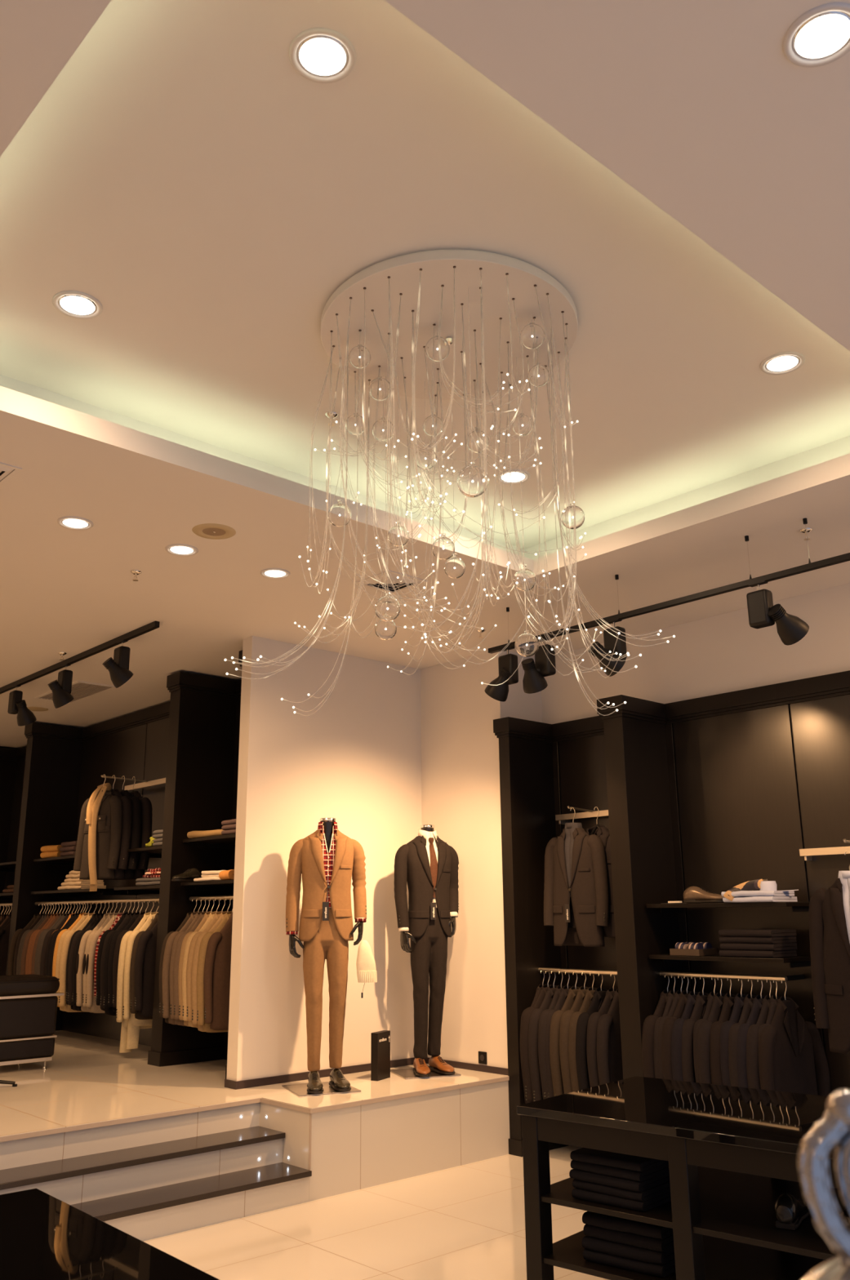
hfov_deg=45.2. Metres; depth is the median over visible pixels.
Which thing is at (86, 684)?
ceiling vent
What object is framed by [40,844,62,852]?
sweater
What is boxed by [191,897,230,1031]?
jacket
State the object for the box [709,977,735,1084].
jacket
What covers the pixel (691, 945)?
tie
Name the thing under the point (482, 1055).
wall socket
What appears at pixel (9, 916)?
jacket
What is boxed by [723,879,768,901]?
striped tie
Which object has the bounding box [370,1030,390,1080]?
sign
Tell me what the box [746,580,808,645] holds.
track spotlight
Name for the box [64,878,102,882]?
sweater
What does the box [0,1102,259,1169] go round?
stair riser
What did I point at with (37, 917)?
jacket
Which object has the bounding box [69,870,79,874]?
sweater
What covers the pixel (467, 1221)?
floor
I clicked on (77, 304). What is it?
recessed light
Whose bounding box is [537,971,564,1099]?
jacket
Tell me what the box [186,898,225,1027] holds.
jacket
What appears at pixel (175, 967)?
jacket
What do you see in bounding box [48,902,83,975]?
jacket
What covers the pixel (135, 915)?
jacket
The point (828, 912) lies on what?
jacket
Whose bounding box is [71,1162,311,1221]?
step tread
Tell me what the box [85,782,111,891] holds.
coat
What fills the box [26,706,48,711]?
ceiling disc
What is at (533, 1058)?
jacket
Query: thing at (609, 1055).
jacket
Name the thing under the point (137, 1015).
jacket
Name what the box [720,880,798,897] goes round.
shirt
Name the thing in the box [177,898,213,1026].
jacket
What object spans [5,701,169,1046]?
bay
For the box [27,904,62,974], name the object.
jacket
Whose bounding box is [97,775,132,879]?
coat
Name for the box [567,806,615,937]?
jacket
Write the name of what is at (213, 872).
shirt
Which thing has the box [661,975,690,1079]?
jacket
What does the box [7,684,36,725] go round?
track spotlight
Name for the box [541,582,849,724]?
wall
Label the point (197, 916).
jacket
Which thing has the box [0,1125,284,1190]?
step tread
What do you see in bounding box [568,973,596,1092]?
jacket
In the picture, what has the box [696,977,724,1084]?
jacket
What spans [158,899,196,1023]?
jacket
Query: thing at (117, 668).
track spotlight
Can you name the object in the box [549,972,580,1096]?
jacket
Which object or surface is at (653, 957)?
shelf
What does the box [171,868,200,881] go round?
leather shoe
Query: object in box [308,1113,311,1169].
trim
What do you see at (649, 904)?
shelf
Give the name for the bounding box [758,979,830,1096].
jacket
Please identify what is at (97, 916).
jacket
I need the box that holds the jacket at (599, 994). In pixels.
[575,973,607,1090]
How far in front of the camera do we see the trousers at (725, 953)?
6.23 m
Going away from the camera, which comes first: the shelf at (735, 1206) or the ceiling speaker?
the shelf at (735, 1206)
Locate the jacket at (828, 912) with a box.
[808,850,849,1053]
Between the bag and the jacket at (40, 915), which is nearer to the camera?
the bag
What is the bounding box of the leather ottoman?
[0,974,64,1069]
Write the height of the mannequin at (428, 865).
1.796 m
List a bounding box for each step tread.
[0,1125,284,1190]
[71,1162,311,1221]
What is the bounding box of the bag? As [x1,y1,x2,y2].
[218,869,234,879]
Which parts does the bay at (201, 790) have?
pier crown, hanging rail, panel, crown moulding, pier crown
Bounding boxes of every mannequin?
[281,817,377,1096]
[390,824,461,1079]
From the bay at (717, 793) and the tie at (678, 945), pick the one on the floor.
the bay at (717, 793)
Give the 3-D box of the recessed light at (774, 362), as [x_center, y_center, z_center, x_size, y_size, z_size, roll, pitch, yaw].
[1.592,-1.229,4.545,0.190,0.012,0.190,13,-20,-41]
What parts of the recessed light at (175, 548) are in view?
lamp glass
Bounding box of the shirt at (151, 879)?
[135,877,159,881]
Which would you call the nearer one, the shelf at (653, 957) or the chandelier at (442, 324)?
the chandelier at (442, 324)
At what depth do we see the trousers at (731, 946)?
6.24 m
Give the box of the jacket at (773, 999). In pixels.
[757,979,780,1087]
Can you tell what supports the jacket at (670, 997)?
hanging from the bay at (717, 793)
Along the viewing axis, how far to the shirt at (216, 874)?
8.09 m
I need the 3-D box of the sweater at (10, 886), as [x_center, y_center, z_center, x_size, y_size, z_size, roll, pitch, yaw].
[-4.369,2.675,11.056,0.225,0.042,0.289,12,-19,-39]
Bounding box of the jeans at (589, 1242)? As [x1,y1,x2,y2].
[582,1235,674,1264]
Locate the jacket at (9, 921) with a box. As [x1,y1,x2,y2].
[0,917,11,928]
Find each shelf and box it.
[0,861,16,869]
[0,892,13,897]
[31,888,127,894]
[33,854,75,862]
[114,884,159,890]
[127,845,162,854]
[180,880,234,886]
[182,833,235,844]
[540,1165,844,1260]
[542,1230,826,1279]
[646,902,809,907]
[648,953,810,963]
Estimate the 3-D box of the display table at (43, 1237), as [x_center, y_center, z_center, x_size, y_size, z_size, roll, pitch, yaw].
[-1.036,1.889,2.234,0.924,0.820,1.624,12,-20,-40]
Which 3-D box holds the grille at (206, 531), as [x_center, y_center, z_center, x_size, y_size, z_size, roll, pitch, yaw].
[-1.155,-0.592,5.588,0.128,0.001,0.128,13,-20,-41]
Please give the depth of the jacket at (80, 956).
9.06 m
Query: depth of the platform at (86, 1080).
6.95 m
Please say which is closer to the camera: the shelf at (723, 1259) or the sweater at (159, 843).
the shelf at (723, 1259)
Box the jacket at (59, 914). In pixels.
[31,903,65,974]
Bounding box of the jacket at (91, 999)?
[85,902,121,1013]
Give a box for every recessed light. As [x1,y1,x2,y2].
[52,290,102,319]
[57,515,93,529]
[164,543,198,555]
[260,568,290,578]
[288,27,355,83]
[496,469,529,484]
[760,351,804,374]
[782,2,849,67]
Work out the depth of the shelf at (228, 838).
8.26 m
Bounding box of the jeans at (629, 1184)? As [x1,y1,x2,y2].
[568,1168,669,1191]
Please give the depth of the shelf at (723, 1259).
4.23 m
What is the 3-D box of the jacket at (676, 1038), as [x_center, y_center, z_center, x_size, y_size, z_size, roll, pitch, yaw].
[1.759,2.645,6.519,0.543,0.955,0.124,12,-20,-40]
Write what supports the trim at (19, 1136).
attached to the platform at (86, 1080)
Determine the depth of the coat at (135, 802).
9.20 m
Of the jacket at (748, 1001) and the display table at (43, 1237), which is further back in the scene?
the jacket at (748, 1001)
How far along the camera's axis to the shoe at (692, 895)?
6.60 m
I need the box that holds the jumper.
[186,829,222,838]
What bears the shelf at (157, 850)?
attached to the bay at (64, 766)
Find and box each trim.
[0,1076,508,1142]
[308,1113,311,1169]
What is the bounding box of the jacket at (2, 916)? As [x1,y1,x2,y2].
[0,906,9,920]
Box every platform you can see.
[0,1030,508,1141]
[258,1080,510,1201]
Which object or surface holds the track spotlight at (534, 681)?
attached to the track at (810, 566)
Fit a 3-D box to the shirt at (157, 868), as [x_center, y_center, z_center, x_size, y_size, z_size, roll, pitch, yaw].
[-2.249,1.990,8.828,0.228,0.029,0.204,-13,-19,38]
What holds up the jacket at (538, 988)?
hanging from the bay at (547, 771)
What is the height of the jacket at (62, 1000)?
0.968 m
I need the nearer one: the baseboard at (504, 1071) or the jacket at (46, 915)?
the baseboard at (504, 1071)
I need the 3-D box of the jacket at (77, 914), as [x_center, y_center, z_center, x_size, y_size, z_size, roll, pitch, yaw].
[-3.259,2.962,9.658,0.529,0.926,0.124,10,-18,-35]
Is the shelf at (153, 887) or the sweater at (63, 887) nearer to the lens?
the shelf at (153, 887)
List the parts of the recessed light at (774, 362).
lamp glass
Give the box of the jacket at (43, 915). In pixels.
[16,903,51,974]
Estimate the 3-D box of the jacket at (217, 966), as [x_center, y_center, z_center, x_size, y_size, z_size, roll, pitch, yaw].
[-1.421,2.440,7.715,0.524,0.955,0.122,11,-19,-38]
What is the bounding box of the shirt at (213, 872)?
[201,870,223,874]
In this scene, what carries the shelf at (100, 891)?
attached to the bay at (64, 766)
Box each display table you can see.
[0,1188,219,1279]
[516,1075,844,1279]
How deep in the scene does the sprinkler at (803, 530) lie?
5.64 m
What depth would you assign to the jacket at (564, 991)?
7.14 m
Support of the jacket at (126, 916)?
hanging from the bay at (64, 766)
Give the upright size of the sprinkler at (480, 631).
0.056 m
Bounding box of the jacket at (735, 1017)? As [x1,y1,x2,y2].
[720,977,746,1086]
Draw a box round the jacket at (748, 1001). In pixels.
[728,978,755,1087]
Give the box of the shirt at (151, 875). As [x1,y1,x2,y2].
[142,874,160,878]
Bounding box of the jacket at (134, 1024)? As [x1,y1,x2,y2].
[122,900,159,1048]
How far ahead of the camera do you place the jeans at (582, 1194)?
4.22 m
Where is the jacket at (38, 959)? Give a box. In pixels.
[35,903,71,974]
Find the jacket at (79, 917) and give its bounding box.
[52,902,88,1007]
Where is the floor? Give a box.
[142,1145,608,1279]
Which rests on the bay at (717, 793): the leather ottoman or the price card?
the price card
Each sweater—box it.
[2,888,13,893]
[7,884,13,888]
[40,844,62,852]
[40,851,63,857]
[57,885,106,889]
[59,845,76,851]
[60,850,75,856]
[61,840,76,846]
[61,881,103,885]
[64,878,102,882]
[65,873,79,878]
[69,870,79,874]
[152,829,163,834]
[152,833,162,838]
[152,841,162,846]
[153,837,162,842]
[221,818,235,825]
[221,823,235,830]
[221,829,235,835]
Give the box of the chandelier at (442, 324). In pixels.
[224,248,675,713]
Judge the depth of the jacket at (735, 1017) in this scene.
6.17 m
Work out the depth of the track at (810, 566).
5.90 m
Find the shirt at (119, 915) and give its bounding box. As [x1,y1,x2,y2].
[93,901,126,996]
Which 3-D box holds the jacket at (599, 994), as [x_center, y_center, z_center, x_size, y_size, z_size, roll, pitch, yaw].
[1.246,2.804,7.057,0.536,0.955,0.122,11,-19,-37]
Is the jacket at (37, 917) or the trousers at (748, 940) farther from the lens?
the jacket at (37, 917)
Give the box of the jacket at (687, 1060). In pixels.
[681,976,708,1082]
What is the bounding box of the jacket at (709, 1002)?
[693,977,718,1082]
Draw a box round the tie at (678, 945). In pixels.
[675,942,688,949]
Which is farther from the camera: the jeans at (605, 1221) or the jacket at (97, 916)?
the jacket at (97, 916)
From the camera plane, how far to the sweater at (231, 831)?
7.96 m
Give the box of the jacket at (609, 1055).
[596,988,622,1084]
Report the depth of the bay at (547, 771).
7.76 m
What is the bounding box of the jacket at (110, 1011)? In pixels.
[102,901,138,1015]
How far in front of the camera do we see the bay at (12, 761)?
12.42 m
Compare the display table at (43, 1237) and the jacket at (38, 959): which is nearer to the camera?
the display table at (43, 1237)
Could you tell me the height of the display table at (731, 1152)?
0.820 m
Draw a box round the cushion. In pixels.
[0,974,59,996]
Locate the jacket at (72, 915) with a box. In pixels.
[44,902,80,1007]
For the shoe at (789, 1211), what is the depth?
3.91 m
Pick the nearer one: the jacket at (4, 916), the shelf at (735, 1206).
the shelf at (735, 1206)
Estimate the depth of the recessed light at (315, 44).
2.88 m
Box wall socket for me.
[478,1051,487,1064]
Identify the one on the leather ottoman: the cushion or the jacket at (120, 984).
the cushion
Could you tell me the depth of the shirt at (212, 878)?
8.04 m
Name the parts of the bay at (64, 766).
pier crown, hanging rail, panel, display arm, crown moulding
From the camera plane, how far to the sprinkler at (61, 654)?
8.13 m
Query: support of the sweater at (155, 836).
on the sweater at (156, 840)
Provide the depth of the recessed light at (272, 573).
6.26 m
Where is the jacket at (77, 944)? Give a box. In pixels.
[71,902,109,1011]
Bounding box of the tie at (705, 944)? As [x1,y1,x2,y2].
[698,942,711,948]
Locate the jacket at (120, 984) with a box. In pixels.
[115,900,154,1053]
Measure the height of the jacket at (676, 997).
0.926 m
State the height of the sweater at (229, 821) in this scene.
0.040 m
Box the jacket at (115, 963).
[112,901,148,1008]
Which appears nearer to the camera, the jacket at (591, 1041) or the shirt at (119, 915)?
the jacket at (591, 1041)
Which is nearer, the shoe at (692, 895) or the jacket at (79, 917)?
the shoe at (692, 895)
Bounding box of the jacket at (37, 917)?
[13,903,45,974]
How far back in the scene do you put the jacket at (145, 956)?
8.31 m
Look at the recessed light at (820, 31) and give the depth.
2.44 m
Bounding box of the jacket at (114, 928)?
[95,901,131,1010]
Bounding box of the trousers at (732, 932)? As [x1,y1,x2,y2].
[718,928,795,937]
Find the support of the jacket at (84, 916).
hanging from the bay at (64, 766)
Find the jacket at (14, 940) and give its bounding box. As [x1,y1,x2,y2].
[7,903,43,975]
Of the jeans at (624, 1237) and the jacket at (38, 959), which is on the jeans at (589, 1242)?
the jeans at (624, 1237)
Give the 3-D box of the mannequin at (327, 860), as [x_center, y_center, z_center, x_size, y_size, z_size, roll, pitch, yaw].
[-0.662,2.146,7.082,0.606,1.796,0.459,6,-16,-22]
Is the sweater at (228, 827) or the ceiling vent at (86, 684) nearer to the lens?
the sweater at (228, 827)
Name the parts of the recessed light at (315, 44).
lamp glass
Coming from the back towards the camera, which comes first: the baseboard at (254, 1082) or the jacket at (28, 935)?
the jacket at (28, 935)
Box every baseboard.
[224,1057,414,1089]
[423,1057,507,1075]
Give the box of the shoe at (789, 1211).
[773,1191,809,1230]
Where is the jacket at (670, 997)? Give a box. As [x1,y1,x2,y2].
[653,975,676,1078]
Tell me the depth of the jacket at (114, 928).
8.83 m
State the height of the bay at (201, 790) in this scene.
3.145 m
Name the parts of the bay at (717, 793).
pier crown, hanging rail, crown moulding, panel, display arm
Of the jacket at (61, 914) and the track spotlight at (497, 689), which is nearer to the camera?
the track spotlight at (497, 689)
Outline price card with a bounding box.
[660,901,689,903]
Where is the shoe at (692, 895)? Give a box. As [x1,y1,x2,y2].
[683,886,728,903]
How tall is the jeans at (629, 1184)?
0.037 m
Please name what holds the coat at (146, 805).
hanging from the bay at (64, 766)
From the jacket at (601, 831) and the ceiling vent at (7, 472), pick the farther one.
the jacket at (601, 831)
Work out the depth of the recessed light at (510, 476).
5.69 m
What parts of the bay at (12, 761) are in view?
hanging rail, pier crown, crown moulding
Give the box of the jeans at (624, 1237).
[582,1223,673,1252]
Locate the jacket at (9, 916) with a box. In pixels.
[0,914,11,928]
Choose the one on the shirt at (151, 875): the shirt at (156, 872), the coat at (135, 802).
the shirt at (156, 872)
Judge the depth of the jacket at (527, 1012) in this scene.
7.25 m
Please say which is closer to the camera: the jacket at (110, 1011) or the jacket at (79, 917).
the jacket at (110, 1011)
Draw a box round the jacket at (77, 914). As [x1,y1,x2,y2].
[50,902,85,976]
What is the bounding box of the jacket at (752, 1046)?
[746,979,771,1088]
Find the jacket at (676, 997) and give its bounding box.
[657,975,682,1079]
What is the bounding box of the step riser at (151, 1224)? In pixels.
[103,1177,309,1240]
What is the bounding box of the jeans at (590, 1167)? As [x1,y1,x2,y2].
[570,1160,668,1181]
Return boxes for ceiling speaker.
[191,523,235,539]
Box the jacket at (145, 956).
[134,921,157,1017]
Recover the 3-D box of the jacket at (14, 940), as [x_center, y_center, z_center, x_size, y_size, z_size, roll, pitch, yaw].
[-3.942,3.161,10.379,0.554,0.926,0.124,11,-19,-37]
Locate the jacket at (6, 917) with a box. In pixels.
[0,914,10,926]
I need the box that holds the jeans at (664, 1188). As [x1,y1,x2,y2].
[572,1178,670,1201]
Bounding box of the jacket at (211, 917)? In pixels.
[182,898,219,1027]
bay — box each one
[0,746,26,914]
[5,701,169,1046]
[147,649,242,1079]
[493,715,617,1156]
[596,670,849,1094]
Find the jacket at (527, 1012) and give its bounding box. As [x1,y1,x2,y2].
[520,971,551,1102]
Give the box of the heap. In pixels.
[145,836,155,847]
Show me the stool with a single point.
(2, 1082)
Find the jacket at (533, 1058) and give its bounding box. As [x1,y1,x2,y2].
[528,971,556,1102]
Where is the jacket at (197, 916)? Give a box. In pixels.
[169,898,205,1025]
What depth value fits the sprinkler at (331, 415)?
4.96 m
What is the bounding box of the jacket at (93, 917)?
[66,902,101,1010]
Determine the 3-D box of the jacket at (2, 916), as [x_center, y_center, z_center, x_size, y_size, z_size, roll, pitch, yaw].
[-4.546,3.351,11.013,0.557,0.955,0.124,10,-18,-34]
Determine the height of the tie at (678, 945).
0.072 m
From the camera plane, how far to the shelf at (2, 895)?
11.04 m
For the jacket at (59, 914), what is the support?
hanging from the bay at (64, 766)
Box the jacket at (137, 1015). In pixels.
[129,912,158,1019]
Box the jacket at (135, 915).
[107,901,142,1012]
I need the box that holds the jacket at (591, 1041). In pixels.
[586,973,617,1087]
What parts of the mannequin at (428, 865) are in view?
plate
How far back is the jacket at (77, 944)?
9.13 m
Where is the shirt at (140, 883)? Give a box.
[135,880,159,885]
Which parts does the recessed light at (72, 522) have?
lamp glass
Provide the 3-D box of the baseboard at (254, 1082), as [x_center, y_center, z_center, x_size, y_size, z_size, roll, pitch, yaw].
[-0.684,3.155,7.477,1.725,0.050,0.144,13,-20,-41]
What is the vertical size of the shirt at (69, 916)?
0.858 m
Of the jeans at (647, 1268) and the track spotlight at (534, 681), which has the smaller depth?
the jeans at (647, 1268)
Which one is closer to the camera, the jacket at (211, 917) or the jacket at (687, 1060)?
the jacket at (687, 1060)
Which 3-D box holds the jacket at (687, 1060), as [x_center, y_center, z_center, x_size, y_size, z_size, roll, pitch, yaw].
[1.802,2.633,6.473,0.516,0.955,0.122,12,-19,-38]
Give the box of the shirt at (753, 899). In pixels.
[722,896,797,902]
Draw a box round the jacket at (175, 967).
[173,899,209,1026]
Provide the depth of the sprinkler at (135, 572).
6.22 m
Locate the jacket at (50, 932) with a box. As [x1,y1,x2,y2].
[40,902,75,975]
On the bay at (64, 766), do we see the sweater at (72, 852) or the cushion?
the sweater at (72, 852)
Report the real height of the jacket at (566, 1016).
0.926 m
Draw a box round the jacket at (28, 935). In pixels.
[20,903,56,974]
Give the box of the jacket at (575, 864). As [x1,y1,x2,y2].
[542,807,608,946]
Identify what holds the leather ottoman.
on the platform at (86, 1080)
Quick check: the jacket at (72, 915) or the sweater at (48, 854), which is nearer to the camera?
the jacket at (72, 915)
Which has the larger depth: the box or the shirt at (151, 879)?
the shirt at (151, 879)
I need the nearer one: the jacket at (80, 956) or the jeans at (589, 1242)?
the jeans at (589, 1242)
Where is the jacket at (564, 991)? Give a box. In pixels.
[545,972,571,1097]
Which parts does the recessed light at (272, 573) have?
lamp glass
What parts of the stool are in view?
star leg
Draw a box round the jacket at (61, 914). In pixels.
[34,903,68,974]
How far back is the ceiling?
4.18 m
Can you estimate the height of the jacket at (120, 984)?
1.219 m
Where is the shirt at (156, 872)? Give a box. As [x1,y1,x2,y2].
[144,871,160,875]
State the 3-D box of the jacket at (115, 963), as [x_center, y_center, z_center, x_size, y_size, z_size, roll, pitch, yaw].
[-2.418,2.718,8.772,0.533,0.926,0.124,12,-20,-40]
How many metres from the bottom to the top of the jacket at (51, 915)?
0.955 m
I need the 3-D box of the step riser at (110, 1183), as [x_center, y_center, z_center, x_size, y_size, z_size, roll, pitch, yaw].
[-3.553,2.592,4.116,6.999,0.140,0.270,13,-20,-41]
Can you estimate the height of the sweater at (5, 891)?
0.043 m
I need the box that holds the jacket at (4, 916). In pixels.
[0,909,11,924]
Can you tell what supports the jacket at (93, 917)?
hanging from the bay at (64, 766)
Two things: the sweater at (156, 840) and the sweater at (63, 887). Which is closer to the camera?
the sweater at (156, 840)
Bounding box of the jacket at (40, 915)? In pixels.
[13,904,48,974]
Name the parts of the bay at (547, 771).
pier crown, hanging rail, crown moulding, display arm, panel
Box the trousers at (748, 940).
[719,935,795,943]
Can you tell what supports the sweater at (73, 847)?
on the sweater at (72, 852)
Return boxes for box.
[669,947,718,955]
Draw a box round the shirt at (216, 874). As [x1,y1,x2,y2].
[201,873,218,877]
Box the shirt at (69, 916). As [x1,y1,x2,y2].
[61,902,78,928]
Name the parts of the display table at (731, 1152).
leg, leg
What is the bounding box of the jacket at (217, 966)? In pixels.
[204,912,232,1030]
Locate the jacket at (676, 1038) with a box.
[671,976,697,1080]
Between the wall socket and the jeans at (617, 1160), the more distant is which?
the wall socket
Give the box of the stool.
[0,1080,17,1086]
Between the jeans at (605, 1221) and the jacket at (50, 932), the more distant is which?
the jacket at (50, 932)
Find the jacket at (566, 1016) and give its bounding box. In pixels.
[559,973,588,1093]
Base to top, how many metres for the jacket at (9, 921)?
0.926 m
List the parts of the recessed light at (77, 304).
lamp glass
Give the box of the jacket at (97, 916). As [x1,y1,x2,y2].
[66,902,105,1010]
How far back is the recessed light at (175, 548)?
5.84 m
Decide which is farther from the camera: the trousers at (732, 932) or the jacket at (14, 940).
the jacket at (14, 940)
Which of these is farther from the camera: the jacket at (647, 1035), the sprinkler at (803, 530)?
the jacket at (647, 1035)
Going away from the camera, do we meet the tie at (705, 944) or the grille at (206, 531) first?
the grille at (206, 531)
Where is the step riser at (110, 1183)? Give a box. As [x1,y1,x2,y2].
[0,1137,283,1204]
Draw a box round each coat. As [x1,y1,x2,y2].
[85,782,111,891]
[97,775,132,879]
[98,775,142,879]
[110,776,152,879]
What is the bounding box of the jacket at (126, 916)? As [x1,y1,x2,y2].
[99,902,134,1015]
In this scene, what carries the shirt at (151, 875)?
on the shirt at (151, 879)
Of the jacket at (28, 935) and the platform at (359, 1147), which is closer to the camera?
the platform at (359, 1147)
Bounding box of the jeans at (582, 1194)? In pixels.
[571,1187,671,1211]
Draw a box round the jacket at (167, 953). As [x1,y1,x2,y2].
[161,899,201,1024]
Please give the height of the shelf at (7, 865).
0.026 m
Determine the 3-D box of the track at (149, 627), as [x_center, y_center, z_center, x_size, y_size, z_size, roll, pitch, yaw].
[-3.714,0.412,9.188,0.036,0.044,5.350,13,-20,-41]
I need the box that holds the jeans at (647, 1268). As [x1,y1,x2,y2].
[582,1248,675,1277]
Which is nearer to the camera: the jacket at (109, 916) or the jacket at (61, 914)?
the jacket at (109, 916)
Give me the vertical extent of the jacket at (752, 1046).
0.955 m
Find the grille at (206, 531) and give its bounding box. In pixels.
[202,528,226,535]
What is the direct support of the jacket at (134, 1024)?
hanging from the bay at (64, 766)
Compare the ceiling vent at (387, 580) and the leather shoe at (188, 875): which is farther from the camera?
the leather shoe at (188, 875)
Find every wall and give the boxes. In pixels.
[226,635,422,1080]
[420,650,542,1068]
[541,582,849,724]
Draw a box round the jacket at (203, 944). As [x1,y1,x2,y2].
[196,897,232,1032]
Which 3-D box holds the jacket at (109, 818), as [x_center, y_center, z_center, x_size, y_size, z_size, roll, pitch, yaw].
[-2.957,1.691,9.275,0.577,0.940,0.170,-11,-18,34]
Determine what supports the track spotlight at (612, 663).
attached to the track at (810, 566)
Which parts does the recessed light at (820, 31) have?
lamp glass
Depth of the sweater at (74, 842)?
10.08 m
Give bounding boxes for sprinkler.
[57,652,66,660]
[130,569,142,581]
[324,411,338,426]
[475,629,484,638]
[799,527,812,540]
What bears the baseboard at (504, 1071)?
attached to the wall at (460, 793)
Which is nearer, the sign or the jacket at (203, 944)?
the sign
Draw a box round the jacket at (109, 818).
[73,774,122,879]
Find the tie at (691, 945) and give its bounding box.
[688,942,703,949]
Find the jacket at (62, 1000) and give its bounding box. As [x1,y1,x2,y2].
[58,902,97,1012]
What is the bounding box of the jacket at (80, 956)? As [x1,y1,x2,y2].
[75,902,113,1012]
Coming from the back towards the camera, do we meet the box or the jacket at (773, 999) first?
the box
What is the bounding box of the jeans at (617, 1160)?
[569,1147,668,1171]
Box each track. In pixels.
[0,621,159,693]
[488,518,849,653]
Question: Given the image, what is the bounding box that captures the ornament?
[797,1088,849,1279]
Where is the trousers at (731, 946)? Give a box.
[720,942,796,951]
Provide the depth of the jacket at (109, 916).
9.02 m
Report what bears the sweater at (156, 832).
on the sweater at (155, 836)
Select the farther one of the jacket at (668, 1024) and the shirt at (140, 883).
the shirt at (140, 883)
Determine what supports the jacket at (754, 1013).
hanging from the bay at (717, 793)
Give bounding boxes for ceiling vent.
[0,462,22,486]
[35,680,115,702]
[354,569,427,593]
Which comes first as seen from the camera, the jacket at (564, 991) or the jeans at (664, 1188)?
the jeans at (664, 1188)
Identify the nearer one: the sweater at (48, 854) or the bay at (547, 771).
the bay at (547, 771)
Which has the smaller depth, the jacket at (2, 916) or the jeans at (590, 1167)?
the jeans at (590, 1167)
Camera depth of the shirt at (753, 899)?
6.25 m
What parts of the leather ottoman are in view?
rail, panel, panel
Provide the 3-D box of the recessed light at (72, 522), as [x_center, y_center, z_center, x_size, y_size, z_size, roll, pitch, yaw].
[-1.866,-0.621,5.446,0.184,0.012,0.184,13,-20,-41]
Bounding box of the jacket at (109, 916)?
[82,902,116,1012]
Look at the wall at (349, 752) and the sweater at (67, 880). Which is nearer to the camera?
the wall at (349, 752)
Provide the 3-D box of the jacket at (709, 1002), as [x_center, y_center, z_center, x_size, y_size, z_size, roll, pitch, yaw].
[1.860,2.603,6.417,0.530,0.926,0.124,14,-21,-43]
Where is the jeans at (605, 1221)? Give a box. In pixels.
[582,1211,672,1239]
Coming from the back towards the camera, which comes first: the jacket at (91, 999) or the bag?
the jacket at (91, 999)
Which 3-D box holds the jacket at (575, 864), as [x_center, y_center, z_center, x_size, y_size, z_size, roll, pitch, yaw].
[1.085,1.705,7.385,0.167,0.979,0.577,13,-20,-41]
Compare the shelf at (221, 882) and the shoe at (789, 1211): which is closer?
the shoe at (789, 1211)
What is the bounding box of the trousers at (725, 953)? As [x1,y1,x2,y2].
[719,949,796,957]
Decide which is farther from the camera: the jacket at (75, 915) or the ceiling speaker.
the jacket at (75, 915)
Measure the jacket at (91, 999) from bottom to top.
0.958 m
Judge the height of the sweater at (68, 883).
0.042 m
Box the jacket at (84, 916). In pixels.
[55,902,91,1011]
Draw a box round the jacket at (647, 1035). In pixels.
[641,974,671,1078]
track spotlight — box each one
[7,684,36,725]
[48,663,74,708]
[102,640,133,688]
[484,646,518,702]
[520,636,555,693]
[588,618,626,676]
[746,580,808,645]
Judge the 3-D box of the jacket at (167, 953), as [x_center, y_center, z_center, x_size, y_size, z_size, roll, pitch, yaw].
[-1.819,2.556,8.134,0.555,0.955,0.124,10,-18,-35]
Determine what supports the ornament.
on the pedestal
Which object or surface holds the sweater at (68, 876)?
on the sweater at (67, 880)
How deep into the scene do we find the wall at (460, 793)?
8.02 m
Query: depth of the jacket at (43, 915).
10.10 m
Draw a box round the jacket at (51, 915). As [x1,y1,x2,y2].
[25,903,59,974]
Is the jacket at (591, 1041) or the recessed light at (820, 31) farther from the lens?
the jacket at (591, 1041)
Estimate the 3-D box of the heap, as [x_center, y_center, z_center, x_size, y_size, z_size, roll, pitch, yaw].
[-2.391,1.776,8.978,0.119,0.094,0.239,5,-16,-19]
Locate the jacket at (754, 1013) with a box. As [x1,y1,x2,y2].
[736,978,764,1088]
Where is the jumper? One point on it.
(193, 834)
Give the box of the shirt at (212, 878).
[193,876,221,881]
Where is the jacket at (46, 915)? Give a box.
[18,903,53,974]
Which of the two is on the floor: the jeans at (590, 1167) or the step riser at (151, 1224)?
the step riser at (151, 1224)
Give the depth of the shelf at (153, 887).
8.94 m
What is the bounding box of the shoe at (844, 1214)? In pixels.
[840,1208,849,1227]
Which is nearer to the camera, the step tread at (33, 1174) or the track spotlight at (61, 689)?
the step tread at (33, 1174)
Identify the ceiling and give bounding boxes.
[0,0,849,748]
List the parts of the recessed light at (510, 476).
lamp glass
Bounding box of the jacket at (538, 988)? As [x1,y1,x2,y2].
[520,970,544,1103]
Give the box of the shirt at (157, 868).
[147,867,160,871]
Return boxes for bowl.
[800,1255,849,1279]
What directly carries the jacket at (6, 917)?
hanging from the bay at (12, 761)
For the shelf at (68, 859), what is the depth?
10.36 m

